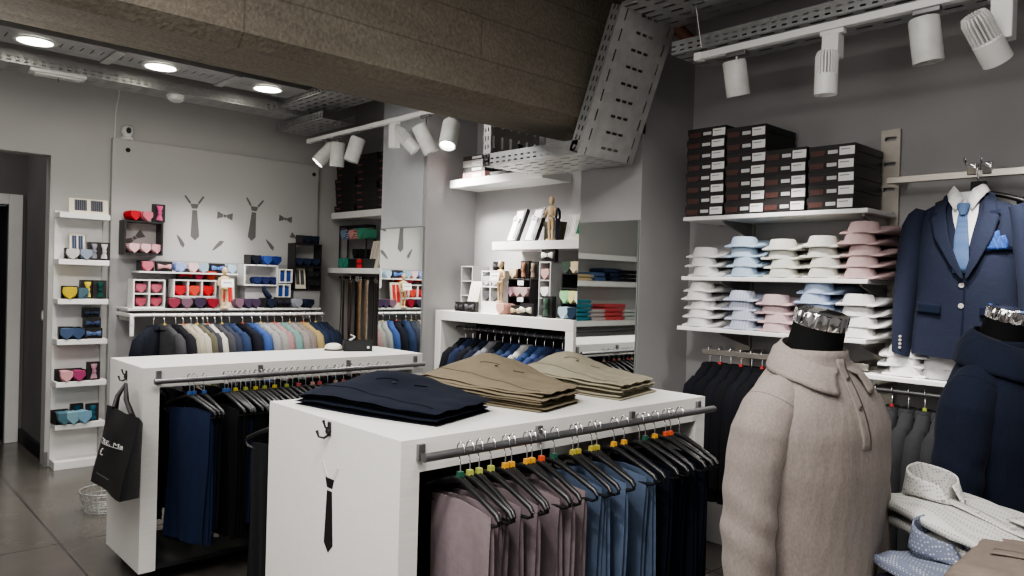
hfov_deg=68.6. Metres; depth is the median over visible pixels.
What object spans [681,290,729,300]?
shirt
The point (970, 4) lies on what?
cable tray
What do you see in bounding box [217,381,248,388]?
clothes hanger
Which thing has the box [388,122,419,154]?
spotlight
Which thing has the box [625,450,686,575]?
trousers
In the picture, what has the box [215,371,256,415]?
clothes hanger
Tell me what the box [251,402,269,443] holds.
trousers
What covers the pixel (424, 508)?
trousers
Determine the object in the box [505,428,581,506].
clothes hanger
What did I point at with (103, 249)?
box
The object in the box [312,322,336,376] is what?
suit jacket
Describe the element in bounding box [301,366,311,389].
clothes hanger
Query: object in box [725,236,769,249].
shirt
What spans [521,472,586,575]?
trousers
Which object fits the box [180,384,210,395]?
clothes hanger
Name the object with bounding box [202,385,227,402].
trousers
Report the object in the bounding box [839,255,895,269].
shirt
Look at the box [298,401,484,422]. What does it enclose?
trousers
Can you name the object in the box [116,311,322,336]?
rail
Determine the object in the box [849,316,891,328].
shirt
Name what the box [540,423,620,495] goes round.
clothes hanger
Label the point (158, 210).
box
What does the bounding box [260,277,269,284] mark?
tie
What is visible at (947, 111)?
wall
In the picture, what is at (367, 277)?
belt
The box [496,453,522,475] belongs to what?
trousers
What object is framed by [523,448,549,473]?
trousers
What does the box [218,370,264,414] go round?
clothes hanger
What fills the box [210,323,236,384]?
suit jacket
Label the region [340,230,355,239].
tie
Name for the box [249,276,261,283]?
tie
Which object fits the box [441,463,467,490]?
trousers
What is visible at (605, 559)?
trousers
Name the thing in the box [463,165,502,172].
flat box
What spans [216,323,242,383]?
suit jacket
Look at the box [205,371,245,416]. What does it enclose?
clothes hanger
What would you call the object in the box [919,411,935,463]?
suit jacket
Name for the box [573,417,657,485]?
clothes hanger
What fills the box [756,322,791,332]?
shirt
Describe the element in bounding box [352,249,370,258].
tie
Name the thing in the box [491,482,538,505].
trousers
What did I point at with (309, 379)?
trousers
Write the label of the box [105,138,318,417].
wall panel
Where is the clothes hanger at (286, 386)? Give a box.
[283,367,300,398]
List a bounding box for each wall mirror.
[378,227,424,352]
[575,220,639,373]
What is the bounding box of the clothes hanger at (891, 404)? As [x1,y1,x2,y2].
[890,385,893,406]
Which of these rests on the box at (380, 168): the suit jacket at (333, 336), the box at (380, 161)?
the box at (380, 161)
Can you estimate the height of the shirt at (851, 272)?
0.058 m
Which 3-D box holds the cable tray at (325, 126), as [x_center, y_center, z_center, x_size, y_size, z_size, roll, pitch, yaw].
[-1.718,-1.421,6.511,0.302,0.062,0.850,1,1,-43]
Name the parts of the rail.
wall plate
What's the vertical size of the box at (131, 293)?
0.225 m
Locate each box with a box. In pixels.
[68,198,107,214]
[69,233,84,259]
[70,403,82,410]
[79,280,92,298]
[81,307,99,317]
[82,318,100,327]
[85,328,102,338]
[85,403,98,420]
[86,242,96,259]
[86,361,99,379]
[92,280,106,298]
[96,242,109,260]
[119,220,163,255]
[127,279,165,307]
[151,204,164,222]
[154,261,171,271]
[168,279,216,296]
[176,270,192,279]
[208,263,224,272]
[219,279,234,307]
[237,264,277,285]
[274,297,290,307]
[275,284,290,296]
[278,269,292,282]
[287,243,321,290]
[295,268,305,288]
[306,271,318,279]
[306,280,319,288]
[334,205,356,212]
[335,184,354,192]
[336,164,356,172]
[336,191,355,199]
[336,198,355,205]
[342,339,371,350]
[348,259,356,267]
[355,181,378,190]
[355,188,376,197]
[356,159,377,169]
[356,195,377,204]
[356,202,377,210]
[356,259,361,267]
[357,166,378,176]
[357,174,378,182]
[358,152,379,162]
[362,259,379,267]
[370,241,379,267]
[377,187,381,194]
[377,195,381,201]
[378,158,382,165]
[378,165,382,172]
[454,302,464,311]
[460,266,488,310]
[463,154,502,161]
[463,159,502,167]
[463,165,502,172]
[463,170,491,178]
[464,301,478,312]
[468,281,480,301]
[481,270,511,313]
[490,170,512,174]
[492,262,504,269]
[506,209,530,241]
[508,278,538,315]
[511,305,519,315]
[519,303,536,316]
[520,261,531,278]
[524,207,547,240]
[530,262,538,278]
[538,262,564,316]
[541,249,558,261]
[542,296,555,317]
[543,221,566,240]
[560,273,577,319]
[564,214,578,239]
[572,214,579,239]
[685,204,724,216]
[686,170,725,184]
[686,181,725,195]
[686,193,725,205]
[687,136,726,151]
[687,147,726,162]
[687,159,726,172]
[688,125,734,140]
[724,200,763,214]
[725,162,765,177]
[725,175,764,190]
[725,188,764,202]
[726,123,795,144]
[726,136,795,153]
[726,149,770,165]
[763,198,807,212]
[764,159,808,175]
[764,172,808,187]
[764,185,808,200]
[765,146,809,162]
[807,195,880,210]
[808,155,881,175]
[808,169,881,188]
[808,182,881,200]
[809,142,882,163]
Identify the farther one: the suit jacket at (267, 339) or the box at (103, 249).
the suit jacket at (267, 339)
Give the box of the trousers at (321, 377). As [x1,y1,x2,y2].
[320,376,341,382]
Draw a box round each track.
[306,111,434,143]
[694,0,967,61]
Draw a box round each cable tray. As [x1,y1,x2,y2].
[0,47,311,121]
[267,87,373,116]
[276,110,354,136]
[483,124,545,173]
[483,140,631,175]
[570,3,674,163]
[621,0,776,27]
[671,0,990,67]
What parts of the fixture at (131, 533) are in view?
panel, board, hanging rail, panel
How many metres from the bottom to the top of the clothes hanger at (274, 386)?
0.204 m
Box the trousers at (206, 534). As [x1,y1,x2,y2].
[178,407,214,545]
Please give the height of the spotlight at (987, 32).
0.276 m
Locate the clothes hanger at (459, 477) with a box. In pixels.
[423,441,500,528]
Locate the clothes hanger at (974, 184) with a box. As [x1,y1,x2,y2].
[935,162,1023,204]
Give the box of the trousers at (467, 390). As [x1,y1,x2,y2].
[457,387,577,402]
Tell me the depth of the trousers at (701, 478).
2.72 m
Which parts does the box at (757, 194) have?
lid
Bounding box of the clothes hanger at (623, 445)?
[586,415,666,483]
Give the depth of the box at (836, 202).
3.58 m
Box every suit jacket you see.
[129,324,159,356]
[159,324,186,392]
[170,324,197,386]
[177,324,204,389]
[186,324,211,384]
[191,324,218,385]
[200,324,222,386]
[209,324,228,383]
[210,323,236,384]
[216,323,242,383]
[224,323,251,382]
[236,323,263,383]
[248,323,273,381]
[258,323,282,381]
[267,323,289,379]
[270,322,295,378]
[277,322,303,378]
[285,322,311,379]
[291,322,317,377]
[301,322,324,376]
[306,322,330,375]
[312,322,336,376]
[322,322,342,344]
[439,337,467,366]
[447,338,477,364]
[455,339,485,361]
[463,340,492,358]
[473,341,500,355]
[485,342,508,352]
[493,343,516,354]
[500,344,524,357]
[507,345,532,358]
[515,345,541,361]
[522,346,550,364]
[532,348,559,362]
[553,349,564,353]
[682,361,716,393]
[693,363,727,395]
[704,364,737,501]
[709,365,747,504]
[719,366,758,491]
[732,367,766,421]
[885,404,900,430]
[890,406,916,550]
[891,184,1023,359]
[897,408,933,550]
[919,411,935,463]
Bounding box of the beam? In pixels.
[0,0,648,142]
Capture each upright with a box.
[735,224,755,365]
[873,129,901,403]
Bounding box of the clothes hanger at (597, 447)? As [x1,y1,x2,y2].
[561,420,635,488]
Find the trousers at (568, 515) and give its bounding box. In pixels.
[526,477,574,575]
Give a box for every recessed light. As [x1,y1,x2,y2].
[12,35,56,47]
[141,62,178,71]
[251,85,283,92]
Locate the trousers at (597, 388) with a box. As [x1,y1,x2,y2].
[566,382,654,392]
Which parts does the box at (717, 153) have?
lid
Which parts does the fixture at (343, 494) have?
panel, hanging rail, panel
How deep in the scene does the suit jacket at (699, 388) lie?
3.93 m
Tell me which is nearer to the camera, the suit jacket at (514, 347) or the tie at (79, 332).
the suit jacket at (514, 347)
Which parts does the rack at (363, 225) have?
plate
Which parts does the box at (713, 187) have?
lid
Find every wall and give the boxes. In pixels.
[0,19,355,465]
[0,152,27,441]
[349,0,1023,544]
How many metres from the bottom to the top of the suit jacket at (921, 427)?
0.698 m
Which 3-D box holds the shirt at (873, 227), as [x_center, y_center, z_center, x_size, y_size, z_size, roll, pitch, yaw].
[1.726,-0.280,3.585,0.318,0.059,0.230,1,1,-40]
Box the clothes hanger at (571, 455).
[558,424,612,497]
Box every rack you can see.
[338,224,375,267]
[339,276,378,279]
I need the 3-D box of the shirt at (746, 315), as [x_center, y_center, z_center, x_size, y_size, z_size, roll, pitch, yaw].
[1.303,0.144,4.031,0.318,0.059,0.230,1,1,-42]
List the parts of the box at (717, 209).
lid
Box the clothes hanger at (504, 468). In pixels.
[474,434,547,515]
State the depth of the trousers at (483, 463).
3.34 m
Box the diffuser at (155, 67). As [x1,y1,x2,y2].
[145,64,175,70]
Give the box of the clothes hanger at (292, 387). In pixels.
[289,367,304,396]
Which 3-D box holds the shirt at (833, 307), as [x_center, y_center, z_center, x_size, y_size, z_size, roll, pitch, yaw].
[1.579,0.104,3.743,0.318,0.059,0.242,1,1,-44]
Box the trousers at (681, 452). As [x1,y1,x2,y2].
[661,447,707,575]
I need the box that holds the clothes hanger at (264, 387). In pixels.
[261,369,279,400]
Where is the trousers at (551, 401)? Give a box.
[468,392,575,405]
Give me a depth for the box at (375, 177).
6.84 m
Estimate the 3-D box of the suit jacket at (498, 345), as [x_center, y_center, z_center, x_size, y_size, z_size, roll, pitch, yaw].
[-0.083,0.743,5.465,0.100,0.698,0.528,2,1,39]
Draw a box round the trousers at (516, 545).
[458,485,523,575]
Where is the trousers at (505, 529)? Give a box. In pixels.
[451,487,508,575]
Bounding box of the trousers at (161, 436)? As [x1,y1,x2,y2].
[156,393,165,519]
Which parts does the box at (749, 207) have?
lid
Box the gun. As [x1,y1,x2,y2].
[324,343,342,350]
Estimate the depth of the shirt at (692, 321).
4.11 m
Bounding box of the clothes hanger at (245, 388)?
[223,370,268,413]
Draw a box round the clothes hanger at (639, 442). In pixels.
[604,413,679,479]
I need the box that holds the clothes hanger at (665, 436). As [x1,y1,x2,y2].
[658,409,706,472]
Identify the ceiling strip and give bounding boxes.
[0,25,316,99]
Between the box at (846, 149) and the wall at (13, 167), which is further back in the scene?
the wall at (13, 167)
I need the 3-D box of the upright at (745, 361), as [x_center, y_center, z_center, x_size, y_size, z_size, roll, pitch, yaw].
[1.323,0.354,4.283,0.022,1.700,0.090,1,1,-43]
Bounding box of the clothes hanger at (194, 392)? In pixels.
[168,373,220,418]
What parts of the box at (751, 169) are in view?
lid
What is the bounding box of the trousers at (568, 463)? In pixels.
[566,462,624,482]
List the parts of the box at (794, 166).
lid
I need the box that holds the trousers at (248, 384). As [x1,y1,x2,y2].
[238,382,262,397]
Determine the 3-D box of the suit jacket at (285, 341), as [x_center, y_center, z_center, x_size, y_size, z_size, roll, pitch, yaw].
[-2.106,0.648,6.429,0.528,0.698,0.100,2,0,25]
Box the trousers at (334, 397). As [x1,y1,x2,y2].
[298,394,473,414]
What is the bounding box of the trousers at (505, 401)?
[487,397,575,407]
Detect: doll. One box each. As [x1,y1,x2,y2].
[217,267,230,307]
[493,260,505,302]
[543,196,556,239]
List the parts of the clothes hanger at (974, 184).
arm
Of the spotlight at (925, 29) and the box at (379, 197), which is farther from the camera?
the box at (379, 197)
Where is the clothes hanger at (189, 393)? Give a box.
[163,373,216,419]
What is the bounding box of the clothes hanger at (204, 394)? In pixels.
[183,372,224,418]
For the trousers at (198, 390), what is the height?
0.671 m
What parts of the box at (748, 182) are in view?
lid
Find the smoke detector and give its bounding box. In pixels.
[166,93,185,102]
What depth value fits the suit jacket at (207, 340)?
5.88 m
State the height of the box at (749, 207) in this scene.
0.064 m
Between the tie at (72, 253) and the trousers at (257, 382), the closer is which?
the trousers at (257, 382)
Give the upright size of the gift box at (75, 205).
0.116 m
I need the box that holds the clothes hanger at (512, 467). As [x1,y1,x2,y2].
[508,433,549,513]
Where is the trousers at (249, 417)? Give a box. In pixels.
[219,402,252,522]
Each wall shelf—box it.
[117,307,320,320]
[131,270,237,274]
[328,268,379,273]
[331,208,381,220]
[450,170,571,191]
[492,239,578,251]
[677,326,891,357]
[681,276,893,296]
[683,208,896,236]
[863,369,946,386]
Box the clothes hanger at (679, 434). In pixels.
[673,406,718,468]
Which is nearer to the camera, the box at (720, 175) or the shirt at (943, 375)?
the shirt at (943, 375)
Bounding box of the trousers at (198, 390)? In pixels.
[182,386,205,405]
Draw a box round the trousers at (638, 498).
[592,461,647,575]
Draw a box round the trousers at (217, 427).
[188,405,220,529]
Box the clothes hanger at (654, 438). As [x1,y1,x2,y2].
[648,410,695,475]
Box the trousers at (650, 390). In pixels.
[578,389,655,400]
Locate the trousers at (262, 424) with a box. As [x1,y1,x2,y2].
[229,402,265,443]
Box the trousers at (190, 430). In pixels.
[162,407,212,545]
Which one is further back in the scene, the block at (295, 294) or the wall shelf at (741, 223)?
the block at (295, 294)
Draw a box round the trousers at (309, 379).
[306,377,331,383]
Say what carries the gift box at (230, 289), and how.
on the wall shelf at (121, 309)
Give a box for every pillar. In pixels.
[384,114,477,373]
[580,0,696,392]
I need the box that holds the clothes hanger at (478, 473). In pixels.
[445,438,516,522]
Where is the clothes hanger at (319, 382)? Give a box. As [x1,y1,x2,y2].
[297,365,322,393]
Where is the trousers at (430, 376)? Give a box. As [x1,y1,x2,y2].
[424,375,575,397]
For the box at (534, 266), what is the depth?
5.19 m
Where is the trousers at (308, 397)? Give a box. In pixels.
[301,396,486,417]
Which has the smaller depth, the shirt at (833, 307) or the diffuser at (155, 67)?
the shirt at (833, 307)
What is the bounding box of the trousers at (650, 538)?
[591,457,655,575]
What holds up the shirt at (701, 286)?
on the shirt at (692, 295)
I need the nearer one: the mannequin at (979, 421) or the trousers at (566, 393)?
the mannequin at (979, 421)
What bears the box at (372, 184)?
on the box at (367, 192)
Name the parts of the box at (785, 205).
lid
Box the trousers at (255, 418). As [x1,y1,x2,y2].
[222,402,258,534]
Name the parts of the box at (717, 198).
lid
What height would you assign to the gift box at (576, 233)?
0.227 m
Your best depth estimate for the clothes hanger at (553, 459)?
2.34 m
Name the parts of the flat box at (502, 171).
lid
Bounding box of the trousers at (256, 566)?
[247,442,268,575]
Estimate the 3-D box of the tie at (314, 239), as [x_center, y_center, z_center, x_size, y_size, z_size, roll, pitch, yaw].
[-1.854,-0.446,6.969,0.119,0.080,0.090,2,1,37]
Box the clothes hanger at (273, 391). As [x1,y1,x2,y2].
[248,368,285,399]
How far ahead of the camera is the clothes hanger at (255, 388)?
3.77 m
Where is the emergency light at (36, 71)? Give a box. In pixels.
[28,66,86,82]
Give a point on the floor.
(45, 529)
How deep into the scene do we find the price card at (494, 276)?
5.28 m
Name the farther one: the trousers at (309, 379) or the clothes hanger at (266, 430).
the trousers at (309, 379)
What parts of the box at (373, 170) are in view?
lid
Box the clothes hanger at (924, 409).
[922,388,926,410]
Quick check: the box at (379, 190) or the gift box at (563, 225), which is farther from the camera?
the box at (379, 190)
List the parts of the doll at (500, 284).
leg, leg, arm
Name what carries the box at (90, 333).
on the shelf unit at (71, 446)
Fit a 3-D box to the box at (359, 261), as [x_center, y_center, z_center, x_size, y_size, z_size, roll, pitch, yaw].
[-1.409,-0.225,6.918,0.027,0.085,0.072,1,1,-43]
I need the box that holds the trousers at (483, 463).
[468,458,496,486]
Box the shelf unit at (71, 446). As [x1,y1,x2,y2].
[49,210,109,470]
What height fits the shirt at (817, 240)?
0.058 m
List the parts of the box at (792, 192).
lid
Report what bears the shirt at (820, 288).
on the shirt at (806, 298)
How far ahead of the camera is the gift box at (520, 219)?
5.35 m
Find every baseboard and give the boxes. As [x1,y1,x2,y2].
[18,428,39,460]
[43,452,47,466]
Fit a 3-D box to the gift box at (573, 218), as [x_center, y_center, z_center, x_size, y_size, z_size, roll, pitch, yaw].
[0.409,-0.405,5.071,0.066,0.189,0.100,1,1,-43]
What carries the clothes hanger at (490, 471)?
hanging from the fixture at (343, 494)
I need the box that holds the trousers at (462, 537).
[430,491,493,575]
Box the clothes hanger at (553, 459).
[545,426,598,501]
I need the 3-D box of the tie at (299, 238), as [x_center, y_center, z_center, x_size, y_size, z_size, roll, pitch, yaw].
[-1.917,-0.448,6.911,0.119,0.080,0.090,2,1,37]
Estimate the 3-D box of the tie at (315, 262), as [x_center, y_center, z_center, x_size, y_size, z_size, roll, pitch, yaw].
[-1.847,-0.238,6.989,0.075,0.072,0.105,1,1,-43]
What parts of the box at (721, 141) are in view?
lid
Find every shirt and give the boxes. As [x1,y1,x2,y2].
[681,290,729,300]
[682,317,730,327]
[683,308,732,318]
[684,281,732,292]
[684,300,729,309]
[685,257,733,268]
[686,247,734,259]
[688,266,731,276]
[722,301,762,311]
[723,247,769,259]
[723,290,772,301]
[723,319,763,330]
[724,310,765,320]
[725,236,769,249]
[725,266,769,276]
[726,256,771,268]
[754,305,795,314]
[755,294,806,305]
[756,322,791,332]
[757,312,792,324]
[761,250,811,260]
[762,239,808,251]
[763,268,808,277]
[764,257,810,269]
[794,292,843,304]
[796,283,864,294]
[799,247,847,259]
[801,235,849,249]
[801,267,845,278]
[802,256,846,269]
[807,304,843,310]
[836,294,892,306]
[837,232,898,247]
[837,267,894,280]
[838,306,892,317]
[839,221,901,236]
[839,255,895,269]
[840,245,897,258]
[845,327,891,339]
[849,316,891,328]
[873,514,970,575]
[874,572,893,575]
[877,356,925,368]
[879,345,928,359]
[882,364,926,378]
[888,462,1023,547]
[888,490,967,556]
[923,356,956,371]
[923,369,950,380]
[944,538,1023,575]
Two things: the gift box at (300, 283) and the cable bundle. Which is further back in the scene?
the gift box at (300, 283)
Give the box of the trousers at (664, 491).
[611,454,672,575]
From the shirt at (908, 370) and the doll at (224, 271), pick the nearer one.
the shirt at (908, 370)
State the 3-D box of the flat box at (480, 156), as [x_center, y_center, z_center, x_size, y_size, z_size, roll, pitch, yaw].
[-0.207,-0.984,5.741,0.221,0.035,0.260,1,1,-43]
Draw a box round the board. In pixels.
[381,103,424,228]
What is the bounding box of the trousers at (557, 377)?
[542,373,650,388]
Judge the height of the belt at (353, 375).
1.053 m
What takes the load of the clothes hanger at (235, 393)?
hanging from the fixture at (131, 533)
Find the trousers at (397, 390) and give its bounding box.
[296,370,492,414]
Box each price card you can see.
[221,279,233,286]
[490,272,499,280]
[517,297,522,301]
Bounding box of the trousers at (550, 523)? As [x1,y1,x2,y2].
[493,479,561,575]
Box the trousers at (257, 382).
[256,381,281,395]
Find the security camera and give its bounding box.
[121,125,132,139]
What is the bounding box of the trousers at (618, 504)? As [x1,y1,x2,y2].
[561,465,627,575]
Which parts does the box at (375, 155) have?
lid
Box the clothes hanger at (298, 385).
[295,367,307,391]
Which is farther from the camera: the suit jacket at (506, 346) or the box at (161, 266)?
the box at (161, 266)
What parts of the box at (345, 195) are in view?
lid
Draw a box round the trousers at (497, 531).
[436,489,501,575]
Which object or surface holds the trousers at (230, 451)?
hanging from the clothes hanger at (224, 392)
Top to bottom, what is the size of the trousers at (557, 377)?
0.087 m
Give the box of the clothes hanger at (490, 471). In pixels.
[451,436,534,519]
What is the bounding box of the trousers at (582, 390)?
[575,388,650,397]
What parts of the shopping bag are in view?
handle, handle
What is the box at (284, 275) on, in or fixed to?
on the box at (282, 290)
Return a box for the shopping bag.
[91,383,142,501]
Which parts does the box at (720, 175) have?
lid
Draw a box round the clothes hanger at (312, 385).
[292,366,317,394]
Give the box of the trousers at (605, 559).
[554,468,609,575]
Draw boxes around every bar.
[702,348,877,370]
[874,382,940,398]
[887,166,1023,186]
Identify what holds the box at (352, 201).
on the box at (347, 208)
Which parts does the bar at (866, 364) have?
arm, arm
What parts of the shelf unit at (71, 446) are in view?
shelf, shelf, shelf, shelf, shelf, shelf, shelf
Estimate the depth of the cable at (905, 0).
3.32 m
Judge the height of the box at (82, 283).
0.144 m
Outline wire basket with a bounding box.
[78,484,106,513]
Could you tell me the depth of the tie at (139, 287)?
5.85 m
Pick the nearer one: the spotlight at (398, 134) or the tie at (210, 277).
the spotlight at (398, 134)
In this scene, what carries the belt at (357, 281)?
hanging from the rack at (346, 277)
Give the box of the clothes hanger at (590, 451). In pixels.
[551,420,635,491]
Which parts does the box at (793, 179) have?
lid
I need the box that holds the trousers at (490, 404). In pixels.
[484,401,576,412]
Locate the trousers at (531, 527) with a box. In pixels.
[476,487,540,575]
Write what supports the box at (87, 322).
on the box at (90, 333)
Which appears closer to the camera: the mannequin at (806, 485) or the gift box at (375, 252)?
the mannequin at (806, 485)
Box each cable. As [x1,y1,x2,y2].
[114,88,119,137]
[699,0,885,50]
[750,0,909,38]
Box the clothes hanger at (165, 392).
[160,387,168,400]
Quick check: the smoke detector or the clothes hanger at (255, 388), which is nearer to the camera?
the clothes hanger at (255, 388)
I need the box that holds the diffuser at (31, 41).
[16,37,52,46]
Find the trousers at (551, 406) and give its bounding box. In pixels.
[487,398,578,409]
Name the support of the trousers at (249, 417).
hanging from the clothes hanger at (235, 389)
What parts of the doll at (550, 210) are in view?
leg, leg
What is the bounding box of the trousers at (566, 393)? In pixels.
[441,382,580,401]
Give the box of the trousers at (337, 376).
[336,375,354,379]
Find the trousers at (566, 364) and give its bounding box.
[528,351,653,385]
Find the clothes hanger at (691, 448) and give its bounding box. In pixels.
[631,408,713,470]
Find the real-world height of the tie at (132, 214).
0.082 m
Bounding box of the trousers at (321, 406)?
[296,402,489,426]
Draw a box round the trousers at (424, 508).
[417,468,440,575]
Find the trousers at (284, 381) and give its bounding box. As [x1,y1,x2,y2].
[273,380,295,396]
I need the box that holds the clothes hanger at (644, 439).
[605,412,689,476]
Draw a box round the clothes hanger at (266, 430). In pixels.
[245,400,273,448]
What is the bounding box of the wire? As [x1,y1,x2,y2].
[695,3,701,47]
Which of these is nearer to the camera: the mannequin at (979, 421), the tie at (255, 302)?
the mannequin at (979, 421)
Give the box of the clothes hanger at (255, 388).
[252,369,271,402]
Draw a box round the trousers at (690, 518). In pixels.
[634,448,696,575]
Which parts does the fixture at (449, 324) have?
panel, hanging rail, panel, panel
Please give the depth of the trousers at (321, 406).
2.44 m
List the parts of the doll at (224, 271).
leg, leg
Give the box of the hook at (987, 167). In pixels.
[979,155,993,173]
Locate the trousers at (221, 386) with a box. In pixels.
[219,383,242,401]
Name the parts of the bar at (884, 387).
arm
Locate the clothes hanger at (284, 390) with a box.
[277,368,296,398]
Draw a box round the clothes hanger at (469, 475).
[430,440,513,524]
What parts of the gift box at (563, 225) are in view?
lid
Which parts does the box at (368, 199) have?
lid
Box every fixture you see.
[106,346,424,575]
[265,388,716,575]
[434,310,575,368]
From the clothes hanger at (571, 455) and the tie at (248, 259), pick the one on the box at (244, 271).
the tie at (248, 259)
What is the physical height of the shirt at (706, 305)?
0.059 m
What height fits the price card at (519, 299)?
0.032 m
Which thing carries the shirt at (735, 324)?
on the wall shelf at (875, 346)
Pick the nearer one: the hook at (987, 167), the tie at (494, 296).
the hook at (987, 167)
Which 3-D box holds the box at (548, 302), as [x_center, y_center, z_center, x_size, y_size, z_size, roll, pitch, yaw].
[0.234,0.126,4.955,0.065,0.144,0.094,1,1,-43]
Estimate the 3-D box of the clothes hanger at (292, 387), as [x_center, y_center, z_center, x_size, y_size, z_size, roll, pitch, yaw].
[-1.151,0.517,3.937,0.389,0.204,0.022,2,1,36]
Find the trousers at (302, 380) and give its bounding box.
[288,378,310,384]
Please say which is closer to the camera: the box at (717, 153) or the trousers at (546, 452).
the trousers at (546, 452)
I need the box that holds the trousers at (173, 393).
[161,388,187,507]
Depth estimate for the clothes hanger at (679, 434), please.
2.80 m
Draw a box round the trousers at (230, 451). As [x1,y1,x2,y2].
[212,404,240,539]
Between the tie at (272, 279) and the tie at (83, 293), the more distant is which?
the tie at (272, 279)
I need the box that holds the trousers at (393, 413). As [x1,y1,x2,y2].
[294,398,487,421]
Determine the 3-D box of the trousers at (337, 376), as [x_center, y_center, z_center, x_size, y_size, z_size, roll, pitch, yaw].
[-1.074,0.912,4.915,0.311,0.672,0.055,2,1,43]
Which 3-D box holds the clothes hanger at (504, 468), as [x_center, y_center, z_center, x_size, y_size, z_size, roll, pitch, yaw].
[-0.020,0.542,2.258,0.022,0.204,0.389,1,1,-39]
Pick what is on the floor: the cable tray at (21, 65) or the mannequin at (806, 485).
the mannequin at (806, 485)
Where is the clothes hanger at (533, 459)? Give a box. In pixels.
[498,430,572,506]
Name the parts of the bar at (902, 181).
arm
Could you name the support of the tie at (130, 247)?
in the box at (122, 223)
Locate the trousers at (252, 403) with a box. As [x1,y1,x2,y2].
[252,403,266,443]
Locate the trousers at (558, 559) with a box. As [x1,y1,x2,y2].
[502,476,561,575]
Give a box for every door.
[0,193,22,442]
[21,155,46,442]
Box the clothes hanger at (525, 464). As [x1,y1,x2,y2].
[486,431,571,509]
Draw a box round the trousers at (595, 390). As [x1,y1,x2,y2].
[576,386,651,394]
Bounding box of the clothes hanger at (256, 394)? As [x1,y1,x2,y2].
[230,370,269,413]
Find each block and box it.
[178,297,215,307]
[239,285,275,298]
[291,290,319,306]
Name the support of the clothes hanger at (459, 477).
hanging from the fixture at (343, 494)
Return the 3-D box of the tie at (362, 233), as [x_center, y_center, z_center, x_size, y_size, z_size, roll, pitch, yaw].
[-1.350,-0.501,6.963,0.159,0.108,0.114,1,1,-43]
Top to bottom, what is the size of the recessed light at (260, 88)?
0.006 m
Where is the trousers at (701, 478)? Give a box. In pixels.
[640,448,706,575]
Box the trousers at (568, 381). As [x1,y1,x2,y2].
[556,378,654,390]
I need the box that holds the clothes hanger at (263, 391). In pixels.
[244,369,277,400]
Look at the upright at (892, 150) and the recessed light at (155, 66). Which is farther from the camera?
the recessed light at (155, 66)
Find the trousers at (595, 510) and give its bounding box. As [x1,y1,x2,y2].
[544,469,603,575]
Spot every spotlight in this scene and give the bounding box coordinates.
[312,138,330,167]
[329,135,344,166]
[343,131,364,163]
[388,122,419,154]
[412,114,438,155]
[438,117,459,151]
[722,49,749,97]
[814,27,846,96]
[908,5,944,66]
[961,0,1017,69]
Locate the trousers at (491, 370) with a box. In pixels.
[422,353,578,394]
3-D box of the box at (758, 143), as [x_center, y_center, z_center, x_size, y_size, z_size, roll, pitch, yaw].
[1.334,-0.742,4.014,0.325,0.064,0.225,1,1,-43]
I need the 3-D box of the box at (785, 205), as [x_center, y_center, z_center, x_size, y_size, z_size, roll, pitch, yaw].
[1.471,-0.408,3.853,0.325,0.062,0.219,1,1,-43]
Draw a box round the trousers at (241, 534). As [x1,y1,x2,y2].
[218,403,248,538]
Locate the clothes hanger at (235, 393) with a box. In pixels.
[210,371,253,415]
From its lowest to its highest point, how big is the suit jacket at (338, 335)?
0.698 m
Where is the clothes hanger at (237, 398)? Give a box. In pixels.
[208,371,251,415]
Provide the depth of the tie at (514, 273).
5.29 m
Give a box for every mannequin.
[719,305,891,575]
[931,303,1023,512]
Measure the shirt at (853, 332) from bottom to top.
0.058 m
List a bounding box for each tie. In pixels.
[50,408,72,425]
[54,368,73,381]
[57,326,74,339]
[60,286,78,298]
[64,248,80,259]
[65,327,84,339]
[65,410,78,423]
[67,368,85,380]
[76,288,89,298]
[76,409,91,422]
[78,249,92,259]
[123,210,140,220]
[126,243,139,252]
[134,297,145,306]
[135,283,145,292]
[136,260,153,270]
[137,244,150,252]
[138,211,152,220]
[148,244,160,253]
[150,283,161,292]
[150,297,160,306]
[165,297,180,308]
[172,262,185,271]
[175,285,185,295]
[181,298,192,307]
[185,263,198,271]
[189,285,199,295]
[191,297,206,308]
[193,272,204,279]
[196,263,208,272]
[203,285,213,295]
[204,271,216,279]
[206,298,218,308]
[225,265,236,273]
[231,298,243,307]
[242,298,251,307]
[244,254,260,264]
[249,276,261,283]
[251,299,260,307]
[258,298,275,307]
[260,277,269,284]
[261,256,271,264]
[262,286,271,298]
[268,277,275,284]
[270,256,281,264]
[291,299,302,307]
[296,235,310,243]
[296,258,302,265]
[301,258,311,265]
[301,299,313,307]
[305,235,318,243]
[310,259,319,265]
[338,258,351,267]
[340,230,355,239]
[348,230,362,239]
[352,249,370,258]
[357,228,376,239]
[483,276,489,285]
[483,291,489,300]
[491,291,497,300]
[496,303,514,314]
[507,287,515,296]
[509,268,520,278]
[514,287,521,296]
[520,287,529,296]
[540,287,548,295]
[541,269,549,279]
[555,208,560,239]
[558,307,568,318]
[559,291,568,302]
[562,261,572,272]
[567,307,576,319]
[568,291,575,303]
[570,261,577,272]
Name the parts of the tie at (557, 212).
blade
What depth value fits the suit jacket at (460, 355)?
5.52 m
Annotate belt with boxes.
[339,276,341,331]
[342,276,344,338]
[346,276,352,375]
[352,276,356,376]
[355,276,360,376]
[357,276,361,375]
[362,277,368,373]
[363,277,368,373]
[371,277,374,339]
[374,277,375,338]
[376,277,377,345]
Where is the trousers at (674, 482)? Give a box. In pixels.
[610,453,677,575]
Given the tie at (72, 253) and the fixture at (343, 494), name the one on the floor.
the fixture at (343, 494)
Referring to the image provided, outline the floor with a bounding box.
[0,440,723,575]
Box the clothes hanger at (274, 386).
[272,368,291,399]
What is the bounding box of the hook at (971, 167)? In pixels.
[963,157,978,174]
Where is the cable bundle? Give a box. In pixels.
[515,144,522,159]
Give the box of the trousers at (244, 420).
[211,403,248,531]

